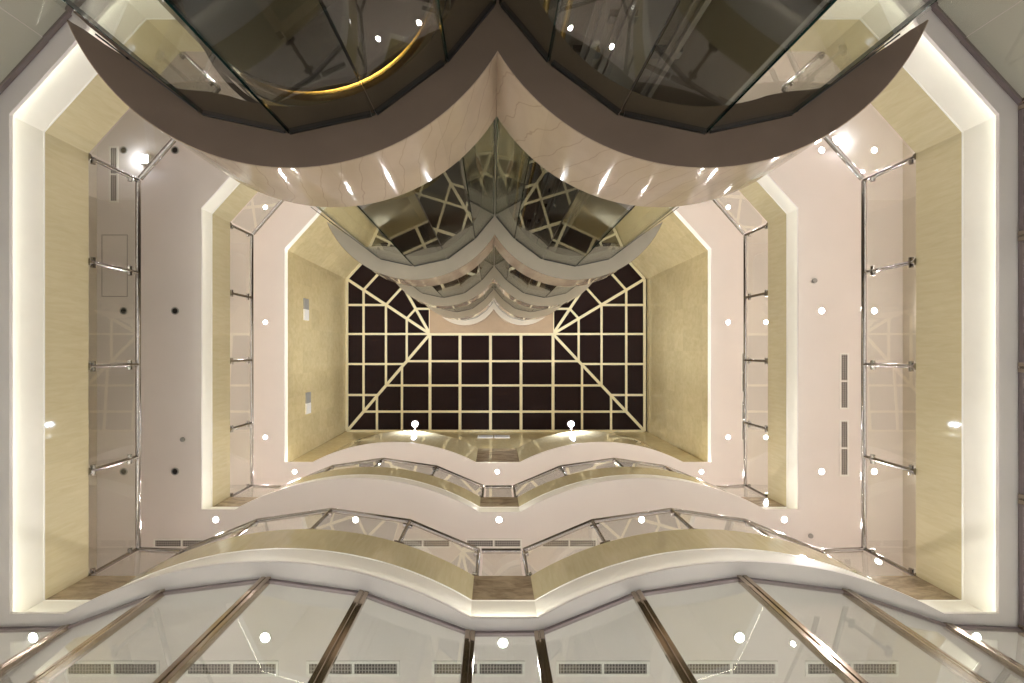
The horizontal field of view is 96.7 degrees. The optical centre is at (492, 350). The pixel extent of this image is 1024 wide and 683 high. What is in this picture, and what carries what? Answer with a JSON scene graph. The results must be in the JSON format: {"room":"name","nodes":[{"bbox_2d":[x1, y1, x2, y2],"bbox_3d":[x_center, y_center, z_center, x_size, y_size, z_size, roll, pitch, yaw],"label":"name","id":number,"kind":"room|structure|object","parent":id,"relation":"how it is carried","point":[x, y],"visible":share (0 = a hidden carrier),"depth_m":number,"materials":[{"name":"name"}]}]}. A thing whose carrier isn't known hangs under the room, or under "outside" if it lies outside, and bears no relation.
{"room":"shopping mall atrium","nodes":[
{"label":"shopping mall atrium","id":0,"kind":"room"},
{"bbox_2d":[89,145,96,575],"bbox_3d":[-10.020,-0.400,8.150,0.300,18.700,16.600,0,-90,0],"label":"wall","id":1,"kind":"structure","parent":0,"point":[92,168],"depth_m":11.24,"materials":[{"name":"beige paint"}]},
{"bbox_2d":[158,0,441,290],"bbox_3d":[-2.580,-3.650,10.700,0.100,23.800,1.800,0,-90,0],"label":"wall","id":2,"kind":"structure","parent":0,"point":[398,219],"depth_m":12.21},
{"bbox_2d":[288,251,345,461],"bbox_3d":[-7.423,0.302,19.453,0.215,6.494,7.936,0,-90,0],"label":"wall","id":3,"kind":"structure","parent":0,"point":[316,346],"depth_m":18.65,"materials":[{"name":"paint"}]},
{"bbox_2d":[303,298,308,320],"bbox_3d":[-7.295,-1.620,17.760,0.060,0.420,0.840,0,-90,0],"label":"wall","id":4,"kind":"structure","parent":3,"relation":"attached to","point":[305,301],"depth_m":17.63,"materials":[{"name":"grey plastic"}]},
{"bbox_2d":[305,392,310,413],"bbox_3d":[-7.295,2.050,17.960,0.060,0.420,0.840,0,-90,0],"label":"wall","id":5,"kind":"structure","parent":3,"relation":"attached to","point":[308,394],"depth_m":17.90,"materials":[{"name":"grey plastic"}]},
{"bbox_2d":[288,207,378,278],"bbox_3d":[-6.577,-4.561,19.453,0.215,6.494,2.606,42,-90,0],"label":"wall","id":6,"kind":"structure","parent":0,"point":[318,245],"depth_m":18.34,"materials":[{"name":"paint"}]},
{"bbox_2d":[430,259,552,332],"bbox_3d":[-0.076,-3.166,23.070,6.230,0.160,4.508,0,-90,0],"label":"ceiling","id":7,"kind":"structure","parent":0,"point":[493,323],"depth_m":22.99,"materials":[{"name":"beige paint"}]},
{"bbox_2d":[346,243,645,431],"bbox_3d":[0.137,-0.693,22.875,14.894,0.610,9.452,0,-90,0],"label":"skylight","id":8,"kind":"object","parent":7,"relation":"attached to","point":[590,372],"visible":0.77,"depth_m":22.84,"materials":[{"name":"black glass"}]},
{"bbox_2d":[291,431,703,461],"bbox_3d":[0.170,4.140,19.453,15.530,6.494,0.280,0,-90,0],"label":"wall","id":9,"kind":"structure","parent":0,"point":[517,439],"depth_m":20.11,"materials":[{"name":"paint"}]},
{"bbox_2d":[341,206,653,242],"bbox_3d":[0.170,-5.492,19.453,11.907,6.494,0.215,0,-90,0],"label":"wall","id":10,"kind":"structure","parent":0,"point":[637,212],"depth_m":19.22,"materials":[{"name":"paint"}]},
{"bbox_2d":[230,190,767,496],"bbox_3d":[0.170,-0.400,15.865,20.080,0.050,16.000,0,-90,0],"label":"ceiling","id":11,"kind":"structure","parent":0,"point":[725,241],"depth_m":15.84,"materials":[{"name":"paint"}]},
{"bbox_2d":[285,207,710,462],"bbox_3d":[0.170,-0.764,17.192,15.240,2.595,9.512,0,-90,0],"label":"balcony","id":12,"kind":"object","parent":11,"relation":"attached to","point":[479,455],"visible":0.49,"depth_m":16.80,"materials":[{"name":"paint"}]},
{"bbox_2d":[411,420,418,430],"bbox_3d":[-3.191,3.126,18.676,0.300,0.369,0.578,0,-90,0],"label":"floodlight","id":13,"kind":"object","parent":12,"relation":"on","point":[415,423],"visible":0.98,"depth_m":18.59,"materials":[{"name":"metal"}]},
{"bbox_2d":[567,420,574,431],"bbox_3d":[3.191,3.126,18.676,0.300,0.369,0.578,0,-90,0],"label":"floodlight","id":14,"kind":"object","parent":12,"relation":"on","point":[570,423],"visible":0.98,"depth_m":18.59,"materials":[{"name":"metal"}]},
{"bbox_2d":[741,352,747,392],"bbox_3d":[8.750,0.750,15.835,0.230,0.016,1.400,0,-90,0],"label":"ceiling vent","id":15,"kind":"object","parent":11,"relation":"in","point":[741,352],"visible":0.38,"depth_m":15.83,"materials":[{"name":"grey metal"}]},
{"bbox_2d":[741,400,747,440],"bbox_3d":[8.750,2.420,15.835,0.230,0.016,1.400,0,-90,0],"label":"ceiling vent","id":16,"kind":"object","parent":11,"relation":"in","point":[741,400],"visible":0.39,"depth_m":15.83,"materials":[{"name":"grey metal"}]},
{"bbox_2d":[97,52,902,575],"bbox_3d":[0.170,-0.400,11.365,20.080,0.050,16.000,0,-90,0],"label":"ceiling","id":17,"kind":"structure","parent":0,"point":[825,193],"depth_m":11.34,"materials":[{"name":"paint"}]},
{"bbox_2d":[109,146,117,202],"bbox_3d":[-9.450,-4.400,11.335,0.230,0.016,1.400,0,-90,0],"label":"ceiling vent","id":18,"kind":"object","parent":17,"relation":"in","point":[113,150],"visible":0.93,"depth_m":11.33,"materials":[{"name":"grey metal"}]},
{"bbox_2d":[111,148,115,200],"bbox_3d":[-9.450,-4.400,11.334,0.144,0.006,1.320,0,-90,0],"label":"grille","id":19,"kind":"object","parent":18,"relation":"attached to","point":[113,150],"depth_m":11.33,"materials":[{"name":"grey metal"}]},
{"bbox_2d":[101,235,127,296],"bbox_3d":[-9.425,-2.125,11.337,0.650,0.006,1.550,0,-90,0],"label":"ceiling hatch","id":20,"kind":"object","parent":17,"relation":"attached to","point":[114,248],"visible":0.9,"depth_m":11.34,"materials":[{"name":"grey"}]},
{"bbox_2d":[139,154,151,164],"bbox_3d":[-8.620,-4.750,11.286,0.240,0.108,0.240,0,-90,0],"label":"spotlight","id":21,"kind":"object","parent":17,"relation":"attached to","point":[144,159],"visible":0.96,"depth_m":11.24,"materials":[{"name":"white"}]},
{"bbox_2d":[153,539,204,547],"bbox_3d":[-7.750,4.790,11.335,1.400,0.016,0.230,0,-90,0],"label":"ceiling vent","id":22,"kind":"object","parent":17,"relation":"in","point":[158,543],"visible":0.7,"depth_m":11.33,"materials":[{"name":"grey metal"}]},
{"bbox_2d":[155,540,202,545],"bbox_3d":[-7.750,4.790,11.334,1.320,0.006,0.144,0,-90,0],"label":"grille","id":23,"kind":"object","parent":22,"relation":"attached to","point":[157,542],"depth_m":11.33,"materials":[{"name":"grey metal"}]},
{"bbox_2d":[395,539,450,547],"bbox_3d":[-1.750,4.790,11.335,1.400,0.016,0.230,0,-90,0],"label":"ceiling vent","id":24,"kind":"object","parent":17,"relation":"in","point":[416,543],"visible":0.8,"depth_m":11.33,"materials":[{"name":"grey metal"}]},
{"bbox_2d":[404,540,448,545],"bbox_3d":[-1.750,4.790,11.334,1.320,0.006,0.144,0,-90,0],"label":"grille","id":25,"kind":"object","parent":24,"relation":"attached to","point":[407,542],"depth_m":11.33,"materials":[{"name":"grey metal"}]},
{"bbox_2d":[466,539,521,547],"bbox_3d":[0.020,4.790,11.335,1.400,0.016,0.230,0,-90,0],"label":"ceiling vent","id":26,"kind":"object","parent":17,"relation":"in","point":[480,543],"visible":0.92,"depth_m":11.33,"materials":[{"name":"grey metal"}]},
{"bbox_2d":[467,540,519,545],"bbox_3d":[0.020,4.790,11.334,1.320,0.006,0.144,0,-90,0],"label":"grille","id":27,"kind":"object","parent":26,"relation":"attached to","point":[473,542],"depth_m":11.33,"materials":[{"name":"grey metal"}]},
{"bbox_2d":[541,539,596,547],"bbox_3d":[1.900,4.790,11.335,1.400,0.016,0.230,0,-90,0],"label":"ceiling vent","id":28,"kind":"object","parent":17,"relation":"in","point":[558,543],"visible":0.93,"depth_m":11.33,"materials":[{"name":"grey metal"}]},
{"bbox_2d":[544,540,595,545],"bbox_3d":[1.900,4.790,11.334,1.320,0.006,0.144,0,-90,0],"label":"grille","id":29,"kind":"object","parent":28,"relation":"attached to","point":[556,542],"depth_m":11.33,"materials":[{"name":"grey metal"}]},
{"bbox_2d":[829,136,841,146],"bbox_3d":[8.500,-5.200,11.286,0.240,0.108,0.240,0,-90,0],"label":"spotlight","id":30,"kind":"object","parent":17,"relation":"attached to","point":[837,139],"visible":0.71,"depth_m":11.23,"materials":[{"name":"white"}]},
{"bbox_2d":[840,353,848,408],"bbox_3d":[8.750,0.750,11.335,0.230,0.016,1.400,0,-90,0],"label":"ceiling vent","id":31,"kind":"object","parent":17,"relation":"in","point":[844,357],"visible":1,"depth_m":11.33,"materials":[{"name":"white metal"}]},
{"bbox_2d":[842,355,846,407],"bbox_3d":[8.750,0.750,11.334,0.144,0.006,1.320,0,-90,0],"label":"grille","id":32,"kind":"object","parent":31,"relation":"attached to","point":[844,357],"depth_m":11.33,"materials":[{"name":"grey metal"}]},
{"bbox_2d":[840,420,848,475],"bbox_3d":[8.750,2.420,11.335,0.230,0.016,1.400,0,-90,0],"label":"ceiling vent","id":33,"kind":"object","parent":17,"relation":"in","point":[844,424],"visible":1,"depth_m":11.33,"materials":[{"name":"grey metal"}]},
{"bbox_2d":[842,422,846,474],"bbox_3d":[8.750,2.420,11.334,0.144,0.006,1.320,0,-90,0],"label":"grille","id":34,"kind":"object","parent":33,"relation":"attached to","point":[844,424],"depth_m":11.33,"materials":[{"name":"grey metal"}]},
{"bbox_2d":[0,0,1023,682],"bbox_3d":[0.170,-0.400,6.865,20.080,0.050,16.000,0,-90,0],"label":"ceiling","id":35,"kind":"structure","parent":0,"point":[701,623],"depth_m":6.84,"materials":[{"name":"paint"}]},
{"bbox_2d":[27,632,39,643],"bbox_3d":[-6.900,4.300,6.834,0.190,0.018,0.190,0,-90,0],"label":"recessed light","id":36,"kind":"object","parent":35,"relation":"in","point":[32,637],"visible":0.88,"depth_m":6.83,"materials":[{"name":"white"}]},
{"bbox_2d":[66,661,159,676],"bbox_3d":[-5.710,4.770,6.835,1.400,0.016,0.230,0,-90,0],"label":"ceiling vent","id":37,"kind":"object","parent":35,"relation":"in","point":[80,668],"visible":0.95,"depth_m":6.83,"materials":[{"name":"white metal"}]},
{"bbox_2d":[69,664,155,673],"bbox_3d":[-5.710,4.770,6.834,1.320,0.006,0.144,0,-90,0],"label":"grille","id":38,"kind":"object","parent":37,"relation":"attached to","point":[75,668],"depth_m":6.83,"materials":[{"name":"grey metal"}]},
{"bbox_2d":[185,661,278,676],"bbox_3d":[-3.920,4.770,6.835,1.400,0.016,0.230,0,-90,0],"label":"ceiling vent","id":39,"kind":"object","parent":35,"relation":"in","point":[199,668],"visible":0.94,"depth_m":6.83,"materials":[{"name":"grey metal"}]},
{"bbox_2d":[188,664,275,673],"bbox_3d":[-3.920,4.770,6.834,1.320,0.006,0.144,0,-90,0],"label":"grille","id":40,"kind":"object","parent":39,"relation":"attached to","point":[195,668],"depth_m":6.84,"materials":[{"name":"grey metal"}]},
{"bbox_2d":[259,631,271,643],"bbox_3d":[-3.420,4.300,6.834,0.190,0.018,0.190,0,-90,0],"label":"recessed light","id":41,"kind":"object","parent":35,"relation":"in","point":[265,637],"visible":1,"depth_m":6.83,"materials":[{"name":"white"}]},
{"bbox_2d":[306,661,399,676],"bbox_3d":[-2.100,4.770,6.835,1.400,0.016,0.230,0,-90,0],"label":"ceiling vent","id":42,"kind":"object","parent":35,"relation":"in","point":[340,668],"visible":0.78,"depth_m":6.83,"materials":[{"name":"grey metal"}]},
{"bbox_2d":[309,664,396,673],"bbox_3d":[-2.100,4.770,6.834,1.320,0.006,0.144,0,-90,0],"label":"grille","id":43,"kind":"object","parent":42,"relation":"attached to","point":[337,668],"depth_m":6.84,"materials":[{"name":"grey metal"}]},
{"bbox_2d":[432,661,524,676],"bbox_3d":[-0.220,4.770,6.835,1.400,0.016,0.230,0,-90,0],"label":"ceiling vent","id":44,"kind":"object","parent":35,"relation":"in","point":[439,668],"visible":0.92,"depth_m":6.83,"materials":[{"name":"grey metal"}]},
{"bbox_2d":[434,664,521,673],"bbox_3d":[-0.220,4.770,6.834,1.320,0.006,0.144,0,-90,0],"label":"grille","id":45,"kind":"object","parent":44,"relation":"attached to","point":[438,668],"depth_m":6.84,"materials":[{"name":"grey metal"}]},
{"bbox_2d":[497,637,508,648],"bbox_3d":[0.150,4.380,6.834,0.190,0.018,0.190,0,-90,0],"label":"recessed light","id":46,"kind":"object","parent":35,"relation":"in","point":[502,642],"visible":0.97,"depth_m":6.83,"materials":[{"name":"white"}]},
{"bbox_2d":[556,661,649,676],"bbox_3d":[1.650,4.770,6.835,1.400,0.016,0.230,0,-90,0],"label":"ceiling vent","id":47,"kind":"object","parent":35,"relation":"in","point":[563,668],"visible":1,"depth_m":6.83,"materials":[{"name":"grey metal"}]},
{"bbox_2d":[559,664,646,673],"bbox_3d":[1.650,4.770,6.834,1.320,0.006,0.144,0,-90,0],"label":"grille","id":48,"kind":"object","parent":47,"relation":"attached to","point":[563,668],"depth_m":6.84,"materials":[{"name":"grey metal"}]},
{"bbox_2d":[685,661,777,676],"bbox_3d":[3.580,4.770,6.835,1.400,0.016,0.230,0,-90,0],"label":"ceiling vent","id":49,"kind":"object","parent":35,"relation":"in","point":[698,668],"visible":0.91,"depth_m":6.83,"materials":[{"name":"grey metal"}]},
{"bbox_2d":[689,664,774,673],"bbox_3d":[3.580,4.770,6.834,1.320,0.006,0.144,0,-90,0],"label":"grille","id":50,"kind":"object","parent":49,"relation":"attached to","point":[695,668],"depth_m":6.84,"materials":[{"name":"grey metal"}]},
{"bbox_2d":[733,631,745,643],"bbox_3d":[3.700,4.300,6.834,0.190,0.018,0.190,0,-90,0],"label":"recessed light","id":51,"kind":"object","parent":35,"relation":"in","point":[739,637],"visible":1,"depth_m":6.83,"materials":[{"name":"white"}]},
{"bbox_2d":[805,661,898,676],"bbox_3d":[5.390,4.770,6.835,1.400,0.016,0.230,0,-90,0],"label":"ceiling vent","id":52,"kind":"object","parent":35,"relation":"in","point":[812,668],"visible":0.73,"depth_m":6.83,"materials":[{"name":"grey metal"}]},
{"bbox_2d":[808,664,895,673],"bbox_3d":[5.390,4.770,6.834,1.320,0.006,0.144,0,-90,0],"label":"grille","id":53,"kind":"object","parent":52,"relation":"attached to","point":[812,668],"depth_m":6.84,"materials":[{"name":"grey metal"}]},
{"bbox_2d":[970,631,982,640],"bbox_3d":[7.250,4.300,6.834,0.190,0.018,0.190,0,-90,0],"label":"recessed light","id":54,"kind":"object","parent":35,"relation":"in","point":[976,634],"visible":0.5,"depth_m":6.83,"materials":[{"name":"white"}]},
{"bbox_2d":[408,0,692,258],"bbox_3d":[0.030,-4.655,10.700,5.200,23.800,0.190,0,-90,0],"label":"glass panel","id":55,"kind":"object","parent":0,"point":[445,203],"depth_m":11.63,"materials":[{"name":"clear glass"}]},
{"bbox_2d":[426,255,561,319],"bbox_3d":[0.035,-2.064,16.900,4.116,0.800,4.024,-44,-90,0],"label":"ledge","id":56,"kind":"object","parent":55,"relation":"attached to","point":[493,295],"visible":0.5,"depth_m":16.50,"materials":[{"name":"paint"}]},
{"bbox_2d":[397,182,591,308],"bbox_3d":[0.035,-2.064,12.450,4.116,0.800,4.024,-44,-90,0],"label":"ledge","id":57,"kind":"object","parent":55,"relation":"attached to","point":[494,276],"visible":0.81,"depth_m":12.05,"materials":[{"name":"stone"}]},
{"bbox_2d":[444,283,493,311],"bbox_3d":[-1.526,-1.876,14.675,3.053,3.650,0.925,3,-90,0],"label":"glass screen","id":58,"kind":"object","parent":57,"relation":"on","point":[475,303],"visible":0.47,"depth_m":15.83,"materials":[{"name":"teal"}]},
{"bbox_2d":[494,283,543,311],"bbox_3d":[1.586,-1.876,14.675,3.053,3.650,0.925,-3,-90,0],"label":"glass screen","id":59,"kind":"object","parent":57,"relation":"on","point":[513,304],"visible":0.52,"depth_m":15.80,"materials":[{"name":"teal"}]},
{"bbox_2d":[443,300,545,325],"bbox_3d":[0.035,-2.064,21.350,4.116,0.800,4.024,-44,-90,0],"label":"ledge","id":60,"kind":"object","parent":55,"relation":"attached to","point":[493,307],"visible":0.48,"depth_m":20.95,"materials":[{"name":"paint"}]},
{"bbox_2d":[327,116,662,286],"bbox_3d":[0.035,-2.064,7.980,4.116,0.800,4.024,-44,-90,0],"label":"ledge","id":61,"kind":"object","parent":55,"relation":"attached to","point":[518,256],"visible":0.93,"depth_m":7.58,"materials":[{"name":"stone"}]},
{"bbox_2d":[329,221,493,297],"bbox_3d":[-1.526,-1.876,10.215,3.053,3.670,0.925,3,-90,0],"label":"glass screen","id":62,"kind":"object","parent":61,"relation":"on","point":[429,290],"visible":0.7,"depth_m":11.38,"materials":[{"name":"teal"}]},
{"bbox_2d":[494,226,653,297],"bbox_3d":[1.586,-1.876,10.215,3.053,3.670,0.925,-3,-90,0],"label":"glass screen","id":63,"kind":"object","parent":61,"relation":"on","point":[557,290],"visible":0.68,"depth_m":11.52,"materials":[{"name":"teal"}]},
{"bbox_2d":[67,0,928,206],"bbox_3d":[0.035,-2.064,3.350,4.116,0.800,4.024,-44,-90,0],"label":"ledge","id":64,"kind":"object","parent":55,"relation":"attached to","point":[497,71],"visible":0.98,"depth_m":2.95,"materials":[{"name":"stone"}]},
{"bbox_2d":[182,0,454,199],"bbox_3d":[-1.315,-2.782,4.482,2.060,2.835,2.060,0,-90,0],"label":"window glass","id":65,"kind":"object","parent":64,"relation":"on","point":[288,52],"visible":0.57,"depth_m":3.18,"materials":[{"name":"clear glass"}]},
{"bbox_2d":[310,119,494,266],"bbox_3d":[-1.526,-1.876,5.665,3.053,3.830,0.925,3,-90,0],"label":"glass screen","id":66,"kind":"object","parent":64,"relation":"on","point":[319,210],"visible":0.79,"depth_m":6.30,"materials":[{"name":"teal"}]},
{"bbox_2d":[495,117,678,266],"bbox_3d":[1.586,-1.876,5.665,3.053,3.830,0.925,-3,-90,0],"label":"glass screen","id":67,"kind":"object","parent":64,"relation":"on","point":[672,209],"visible":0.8,"depth_m":6.32,"materials":[{"name":"teal"}]},
{"bbox_2d":[614,207,707,278],"bbox_3d":[6.917,-4.561,19.453,0.215,6.494,2.606,-42,-90,0],"label":"wall","id":68,"kind":"structure","parent":0,"point":[674,244],"depth_m":18.36,"materials":[{"name":"paint"}]},
{"bbox_2d":[646,251,707,461],"bbox_3d":[7.763,0.302,19.453,0.215,6.494,7.936,0,-90,0],"label":"wall","id":69,"kind":"structure","parent":0,"point":[677,296],"depth_m":18.78,"materials":[{"name":"paint"}]},
{"bbox_2d":[545,0,828,290],"bbox_3d":[2.640,-3.650,10.700,0.100,23.800,1.800,0,-90,0],"label":"glass panel","id":70,"kind":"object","parent":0,"point":[732,42],"depth_m":5.20,"materials":[{"name":"clear glass"}]},
{"bbox_2d":[903,140,915,575],"bbox_3d":[10.360,-0.400,8.150,0.300,18.700,16.600,0,-90,0],"label":"wall","id":71,"kind":"structure","parent":0,"point":[909,171],"depth_m":11.16,"materials":[{"name":"beige paint"}]},
{"bbox_3d":[0.170,-0.400,-1.300,20.680,0.200,16.600,0,-90,0],"label":"floor","id":72,"kind":"structure","parent":0,"visible":0},
{"bbox_2d":[0,0,85,94],"bbox_3d":[-6.685,-4.660,2.817,0.050,8.035,2.641,42,-90,0],"label":"glass railing","id":73,"kind":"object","parent":72,"relation":"on","point":[65,16],"depth_m":6.78,"materials":[{"name":"glass"}]},
{"bbox_2d":[53,0,495,133],"bbox_3d":[-1.242,-1.786,0.875,2.591,4.150,0.753,-5,-90,0],"label":"window frame","id":74,"kind":"structure","parent":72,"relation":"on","point":[69,6],"depth_m":2.83,"materials":[{"name":"black metal"}]},
{"bbox_2d":[0,575,1023,682],"bbox_3d":[0.170,3.820,2.814,15.482,8.041,0.932,0,-90,0],"label":"glass railing","id":75,"kind":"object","parent":72,"relation":"on","point":[174,672],"depth_m":6.12,"materials":[{"name":"metal"}]},
{"bbox_2d":[505,0,550,268],"bbox_3d":[0.600,-3.900,10.550,0.078,23.500,0.080,0,-90,0],"label":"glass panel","id":76,"kind":"object","parent":72,"relation":"on","point":[546,3],"visible":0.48,"depth_m":9.86,"materials":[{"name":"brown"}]},
{"bbox_2d":[510,0,573,271],"bbox_3d":[0.860,-3.900,10.550,0.078,23.500,0.080,0,-90,0],"label":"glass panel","id":77,"kind":"object","parent":72,"relation":"on","point":[569,3],"visible":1,"depth_m":5.57,"materials":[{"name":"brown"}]},
{"bbox_2d":[512,0,612,280],"bbox_3d":[1.050,-3.330,10.600,0.320,23.600,0.200,0,-90,0],"label":"rail","id":78,"kind":"object","parent":72,"relation":"on","point":[590,50],"visible":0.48,"depth_m":5.00,"materials":[{"name":"metal"}]},
{"bbox_2d":[521,0,640,275],"bbox_3d":[1.470,-3.730,10.600,0.320,23.600,0.200,0,-90,0],"label":"rail","id":79,"kind":"object","parent":72,"relation":"on","point":[622,18],"visible":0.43,"depth_m":5.48,"materials":[{"name":"metal"}]},
{"bbox_2d":[532,0,711,284],"bbox_3d":[1.970,-3.330,10.600,0.320,23.600,0.200,0,-90,0],"label":"rail","id":80,"kind":"object","parent":72,"relation":"on","point":[666,54],"visible":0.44,"depth_m":5.11,"materials":[{"name":"metal"}]},
{"bbox_2d":[499,0,942,134],"bbox_3d":[1.302,-1.786,0.875,2.591,4.150,0.753,5,-90,0],"label":"window frame","id":81,"kind":"structure","parent":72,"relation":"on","point":[930,4],"depth_m":2.88,"materials":[{"name":"black metal"}]},
{"bbox_2d":[923,0,1022,104],"bbox_3d":[7.025,-4.660,2.817,0.050,8.035,2.641,-42,-90,0],"label":"window","id":82,"kind":"structure","parent":72,"relation":"on","point":[937,10],"depth_m":6.78,"materials":[{"name":"glass"}]},
{"bbox_2d":[1018,98,1023,636],"bbox_3d":[7.910,0.245,2.817,0.100,8.035,8.000,0,-90,0],"label":"window","id":83,"kind":"structure","parent":72,"relation":"on","point":[1020,107],"depth_m":6.79,"materials":[{"name":"clear glass"}]},
{"bbox_3d":[0.170,-0.400,8.240,20.080,0.100,16.000,0,-90,0],"label":"floor","id":84,"kind":"structure","parent":0,"visible":0},
{"bbox_2d":[13,0,995,616],"bbox_3d":[0.170,-0.685,7.628,15.480,1.465,9.910,0,-90,0],"label":"balcony","id":85,"kind":"object","parent":84,"relation":"attached to","point":[951,131],"visible":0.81,"depth_m":7.62,"materials":[{"name":"paint"}]},
{"bbox_2d":[89,153,140,575],"bbox_3d":[-7.455,0.285,8.986,0.140,1.248,7.870,0,-90,0],"label":"glass railing","id":86,"kind":"object","parent":85,"relation":"on","point":[92,260],"visible":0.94,"depth_m":9.52,"materials":[{"name":"silver metal"}]},
{"bbox_2d":[139,547,181,552],"bbox_3d":[-6.982,4.185,9.000,0.846,1.220,0.098,2,-90,0],"label":"glass railing","id":87,"kind":"object","parent":85,"relation":"on","point":[141,549],"visible":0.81,"depth_m":9.52,"materials":[{"name":"clear glass"}]},
{"bbox_2d":[138,52,220,179],"bbox_3d":[-6.552,-4.595,8.986,0.140,1.248,2.604,41,-90,0],"label":"glass railing","id":88,"kind":"object","parent":85,"relation":"on","point":[183,55],"visible":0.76,"depth_m":9.51,"materials":[{"name":"silver metal"}]},
{"bbox_2d":[168,508,480,575],"bbox_3d":[-3.400,3.772,8.986,6.340,1.248,0.995,0,-90,0],"label":"glass railing","id":89,"kind":"object","parent":85,"relation":"on","point":[407,523],"visible":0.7,"depth_m":9.51,"materials":[{"name":"silver metal"}]},
{"bbox_2d":[482,548,521,568],"bbox_3d":[0.170,4.200,9.000,0.820,1.220,0.098,0,-90,0],"label":"glass railing","id":90,"kind":"object","parent":85,"relation":"on","point":[484,550],"visible":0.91,"depth_m":9.52,"materials":[{"name":"silver metal"}]},
{"bbox_2d":[522,508,829,575],"bbox_3d":[3.740,3.772,8.986,6.340,1.248,0.995,0,-90,0],"label":"glass railing","id":91,"kind":"object","parent":85,"relation":"on","point":[594,523],"visible":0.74,"depth_m":9.51,"materials":[{"name":"silver metal"}]},
{"bbox_2d":[781,52,863,179],"bbox_3d":[6.892,-4.595,8.986,0.140,1.248,2.604,-41,-90,0],"label":"glass railing","id":92,"kind":"object","parent":85,"relation":"on","point":[820,55],"visible":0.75,"depth_m":9.51,"materials":[{"name":"clear glass"}]},
{"bbox_2d":[820,547,863,552],"bbox_3d":[7.322,4.185,9.000,0.846,1.220,0.098,-2,-90,0],"label":"glass railing","id":93,"kind":"object","parent":85,"relation":"on","point":[847,549],"visible":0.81,"depth_m":9.52,"materials":[{"name":"clear glass"}]},
{"bbox_2d":[861,153,915,575],"bbox_3d":[7.795,0.285,8.986,0.140,1.248,7.870,0,-90,0],"label":"glass railing","id":94,"kind":"object","parent":85,"relation":"on","point":[911,366],"visible":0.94,"depth_m":9.51,"materials":[{"name":"silver metal"}]},
{"bbox_3d":[0.170,-0.400,12.740,20.080,0.100,16.000,0,-90,0],"label":"floor","id":95,"kind":"structure","parent":0,"visible":0},
{"bbox_2d":[203,175,796,511],"bbox_3d":[0.170,-0.685,12.127,15.480,1.465,9.910,0,-90,0],"label":"balcony","id":96,"kind":"object","parent":95,"relation":"attached to","point":[780,213],"visible":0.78,"depth_m":12.21,"materials":[{"name":"paint"}]},
{"bbox_2d":[230,222,252,496],"bbox_3d":[-7.455,0.285,13.486,0.140,1.248,7.870,0,-90,0],"label":"glass railing","id":97,"kind":"object","parent":96,"relation":"on","point":[247,360],"visible":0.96,"depth_m":14.01,"materials":[{"name":"silver metal"}]},
{"bbox_2d":[252,484,280,487],"bbox_3d":[-6.982,4.185,13.500,0.846,1.220,0.098,2,-90,0],"label":"glass railing","id":98,"kind":"object","parent":96,"relation":"on","point":[254,485],"visible":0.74,"depth_m":14.02,"materials":[{"name":"silver metal"}]},
{"bbox_2d":[252,200,283,234],"bbox_3d":[-6.552,-4.595,13.486,0.140,1.248,2.604,41,-90,0],"label":"glass railing","id":99,"kind":"object","parent":96,"relation":"on","point":[280,202],"visible":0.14,"depth_m":14.02,"materials":[{"name":"clear glass"}]},
{"bbox_2d":[282,458,484,496],"bbox_3d":[-3.400,3.772,13.486,6.340,1.248,0.995,0,-90,0],"label":"glass railing","id":100,"kind":"object","parent":96,"relation":"on","point":[435,468],"visible":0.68,"depth_m":14.02,"materials":[{"name":"silver metal"}]},
{"bbox_2d":[485,485,511,488],"bbox_3d":[0.170,4.200,13.500,0.820,1.220,0.098,0,-90,0],"label":"glass railing","id":101,"kind":"object","parent":96,"relation":"on","point":[486,486],"visible":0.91,"depth_m":14.02,"materials":[{"name":"silver metal"}]},
{"bbox_2d":[512,458,712,496],"bbox_3d":[3.740,3.772,13.486,6.340,1.248,0.995,0,-90,0],"label":"glass railing","id":102,"kind":"object","parent":96,"relation":"on","point":[615,460],"visible":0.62,"depth_m":14.02,"materials":[{"name":"silver metal"}]},
{"bbox_2d":[713,199,744,234],"bbox_3d":[6.892,-4.595,13.486,0.140,1.248,2.604,-41,-90,0],"label":"glass railing","id":103,"kind":"object","parent":96,"relation":"on","point":[715,201],"visible":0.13,"depth_m":14.02,"materials":[{"name":"silver metal"}]},
{"bbox_2d":[716,484,744,487],"bbox_3d":[7.322,4.185,13.500,0.846,1.220,0.098,-2,-90,0],"label":"glass railing","id":104,"kind":"object","parent":96,"relation":"on","point":[738,485],"visible":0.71,"depth_m":14.02,"materials":[{"name":"silver metal"}]},
{"bbox_2d":[743,222,767,496],"bbox_3d":[7.795,0.285,13.486,0.140,1.248,7.870,0,-90,0],"label":"glass railing","id":105,"kind":"object","parent":96,"relation":"on","point":[749,360],"visible":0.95,"depth_m":14.02,"materials":[{"name":"silver metal"}]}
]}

